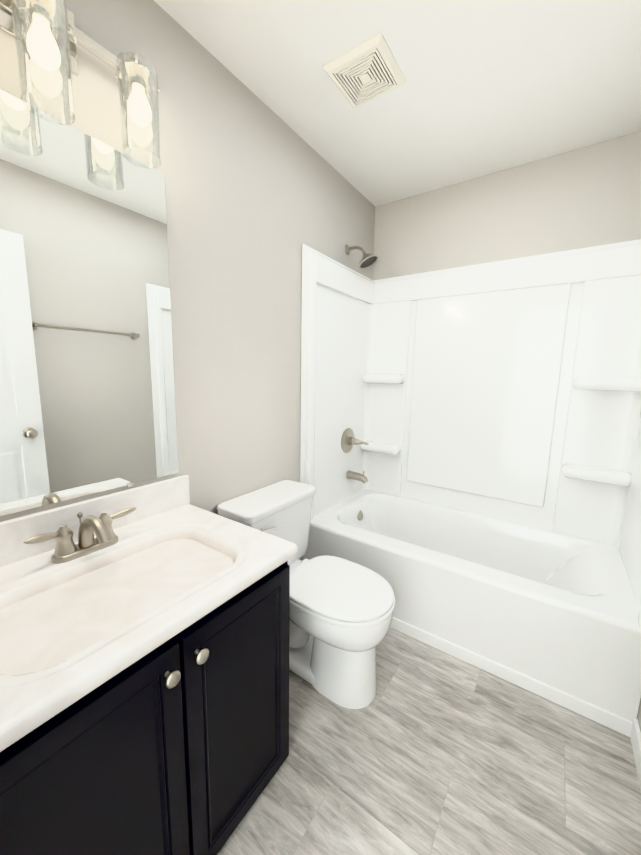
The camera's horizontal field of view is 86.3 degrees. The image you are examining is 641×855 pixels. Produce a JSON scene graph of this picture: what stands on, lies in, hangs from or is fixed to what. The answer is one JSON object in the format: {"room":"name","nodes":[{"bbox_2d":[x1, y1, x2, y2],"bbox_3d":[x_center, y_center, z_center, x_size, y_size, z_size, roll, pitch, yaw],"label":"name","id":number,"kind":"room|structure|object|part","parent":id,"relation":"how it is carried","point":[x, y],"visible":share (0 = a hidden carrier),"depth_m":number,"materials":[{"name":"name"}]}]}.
{"room":"bathroom","nodes":[
{"label":"bathroom","id":0,"kind":"room"},
{"bbox_2d":[0,0,374,560],"bbox_3d":[-0.352,-0.189,1.624,0.100,2.440,2.541,7,11,34],"label":"wall","id":1,"kind":"structure","parent":0,"point":[258,192],"depth_m":1.40,"materials":[{"name":"grey paint"}]},
{"bbox_2d":[0,0,161,168],"bbox_3d":[-0.659,-0.915,0.795,0.174,0.331,0.636,7,11,34],"label":"sconce","id":2,"kind":"object","parent":1,"relation":"attached to","point":[49,34],"visible":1,"depth_m":0.83,"materials":[{"name":"clear glass"}]},
{"bbox_2d":[28,0,51,26],"bbox_3d":[-0.634,-0.949,0.773,0.040,0.055,0.040,7,11,34],"label":"socket","id":3,"kind":"object","parent":2,"relation":"attached to","point":[39,5],"depth_m":0.76,"materials":[{"name":"silver metal"}]},
{"bbox_3d":[-0.636,-0.859,0.787,0.102,0.225,0.102,7,11,34],"label":"lamp shade","id":4,"kind":"part","parent":2,"relation":"part of","materials":[{"name":"clear glass"}]},
{"bbox_3d":[-0.636,-0.879,0.784,0.060,0.096,0.060,7,11,34],"label":"bulb","id":5,"kind":"part","parent":2,"relation":"part of","materials":[{"name":"white glass"}]},
{"bbox_2d":[129,71,145,91],"bbox_3d":[-0.509,-0.975,0.952,0.040,0.055,0.040,7,11,34],"label":"socket","id":6,"kind":"object","parent":2,"relation":"attached to","point":[136,83],"depth_m":0.94,"materials":[{"name":"silver metal"}]},
{"bbox_3d":[-0.511,-0.885,0.966,0.102,0.225,0.102,7,11,34],"label":"lamp shade","id":7,"kind":"part","parent":2,"relation":"part of","materials":[{"name":"clear glass"}]},
{"bbox_3d":[-0.510,-0.905,0.963,0.060,0.096,0.060,7,11,34],"label":"bulb","id":8,"kind":"part","parent":2,"relation":"part of","materials":[{"name":"white glass"}]},
{"bbox_2d":[0,90,178,515],"bbox_3d":[-0.745,-0.293,0.929,0.008,1.042,0.738,7,11,34],"label":"mirror","id":9,"kind":"object","parent":1,"relation":"attached to","point":[87,397],"visible":0.96,"depth_m":0.99,"materials":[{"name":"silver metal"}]},
{"bbox_2d":[154,0,640,206],"bbox_3d":[0.338,-1.336,0.978,1.724,0.050,2.541,7,11,34],"label":"ceiling","id":10,"kind":"structure","parent":0,"point":[490,87],"depth_m":1.33,"materials":[{"name":"white paint"}]},
{"bbox_2d":[323,32,405,107],"bbox_3d":[0.174,-1.358,1.324,0.238,0.018,0.238,7,11,34],"label":"ceiling vent","id":11,"kind":"object","parent":10,"relation":"in","point":[366,71],"visible":1,"depth_m":1.30,"materials":[{"name":"beige plastic"}]},
{"bbox_2d":[217,628,640,854],"bbox_3d":[-0.049,1.193,0.872,1.724,0.050,3.741,7,11,34],"label":"floor","id":12,"kind":"structure","parent":0,"point":[429,750],"depth_m":1.12,"materials":[{"name":"laminate"}]},
{"bbox_2d":[0,475,297,854],"bbox_3d":[-0.519,0.698,0.927,0.582,0.894,0.784,7,11,34],"label":"bathroom vanity","id":13,"kind":"object","parent":12,"relation":"on","point":[144,669],"visible":1,"depth_m":0.80,"materials":[{"name":"black paint"}]},
{"bbox_2d":[23,507,135,563],"bbox_3d":[-0.634,0.300,0.951,0.162,0.118,0.278,7,11,34],"label":"faucet","id":14,"kind":"object","parent":13,"relation":"on","point":[89,549],"depth_m":0.95,"materials":[{"name":"silver metal"}]},
{"bbox_3d":[-0.422,0.822,0.648,0.019,0.684,0.363,7,11,34],"label":"door","id":15,"kind":"part","parent":13,"relation":"part of","materials":[{"name":"black paint"}]},
{"bbox_3d":[-0.310,0.520,0.711,0.032,0.033,0.033,7,11,34],"label":"knob","id":16,"kind":"part","parent":13,"relation":"part of","materials":[{"name":"silver metal"}]},
{"bbox_3d":[-0.269,0.512,0.770,0.032,0.033,0.033,7,11,34],"label":"knob","id":17,"kind":"part","parent":13,"relation":"part of","materials":[{"name":"silver metal"}]},
{"bbox_3d":[-0.210,0.778,0.950,0.019,0.684,0.363,7,11,34],"label":"door","id":18,"kind":"part","parent":13,"relation":"part of","materials":[{"name":"black paint"}]},
{"bbox_2d":[217,480,394,708],"bbox_3d":[-0.028,0.700,1.508,0.732,0.730,0.474,7,11,34],"label":"toilet","id":19,"kind":"object","parent":12,"relation":"on","point":[340,614],"visible":0.81,"depth_m":1.38,"materials":[{"name":"white ceramic"}]},
{"bbox_3d":[-0.239,0.506,1.628,0.198,0.302,0.452,7,11,34],"label":"tank","id":20,"kind":"part","parent":19,"relation":"part of","materials":[{"name":"white ceramic"}]},
{"bbox_3d":[-0.235,0.335,1.600,0.214,0.044,0.474,7,11,34],"label":"tank lid","id":21,"kind":"part","parent":19,"relation":"part of","materials":[{"name":"white ceramic"}]},
{"bbox_3d":[-0.218,0.434,1.449,0.020,0.021,0.072,7,11,34],"label":"flush lever","id":22,"kind":"part","parent":19,"relation":"part of","materials":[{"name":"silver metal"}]},
{"bbox_3d":[0.061,0.767,1.440,0.484,0.172,0.366,7,11,34],"label":"bowl","id":23,"kind":"part","parent":19,"relation":"part of","materials":[{"name":"white ceramic"}]},
{"bbox_3d":[0.082,0.653,1.409,0.441,0.021,0.368,7,11,34],"label":"lid","id":24,"kind":"part","parent":19,"relation":"part of","materials":[{"name":"white plastic"}]},
{"bbox_3d":[0.081,0.673,1.413,0.453,0.019,0.372,7,11,34],"label":"seat","id":25,"kind":"part","parent":19,"relation":"part of","materials":[{"name":"white plastic"}]},
{"bbox_2d":[300,239,640,736],"bbox_3d":[0.744,-0.020,1.813,1.520,2.087,0.819,7,11,34],"label":"bathtub","id":26,"kind":"object","parent":12,"relation":"on","point":[470,453],"visible":0.96,"depth_m":1.92,"materials":[{"name":"white plastic"}]},
{"bbox_2d":[346,470,367,482],"bbox_3d":[0.259,0.334,2.352,0.154,0.085,0.060,7,11,34],"label":"tub faucet","id":27,"kind":"object","parent":26,"relation":"in","point":[350,474],"depth_m":2.34,"materials":[{"name":"silver metal"}]},
{"bbox_3d":[0.221,-1.082,2.091,0.122,0.055,0.017,7,11,34],"label":"shower arm","id":28,"kind":"part","parent":26,"relation":"part of"},
{"bbox_2d":[357,510,362,520],"bbox_3d":[0.267,0.601,2.348,0.040,0.071,0.074,7,11,34],"label":"overflow drain","id":29,"kind":"object","parent":26,"relation":"in","point":[359,512],"depth_m":2.34,"materials":[{"name":"silver metal"}]},
{"bbox_2d":[372,131,640,279],"bbox_3d":[1.011,-0.248,2.162,1.524,2.440,0.100,7,11,34],"label":"wall","id":30,"kind":"structure","parent":0,"point":[586,196],"depth_m":1.90,"materials":[{"name":"grey paint"}]},
{"bbox_2d":[637,698,640,731],"bbox_3d":[0.982,-0.024,0.713,0.100,2.440,2.541,7,11,34],"label":"wall","id":31,"kind":"structure","parent":0,"point":[639,715],"depth_m":1.22,"materials":[{"name":"grey paint"}]},
{"bbox_2d":[630,718,640,789],"bbox_3d":[0.692,1.180,0.606,0.012,0.085,1.557,7,11,34],"label":"baseboard","id":32,"kind":"structure","parent":31,"relation":"attached to","point":[635,736],"depth_m":1.15,"materials":[{"name":"white paint"}]}
]}

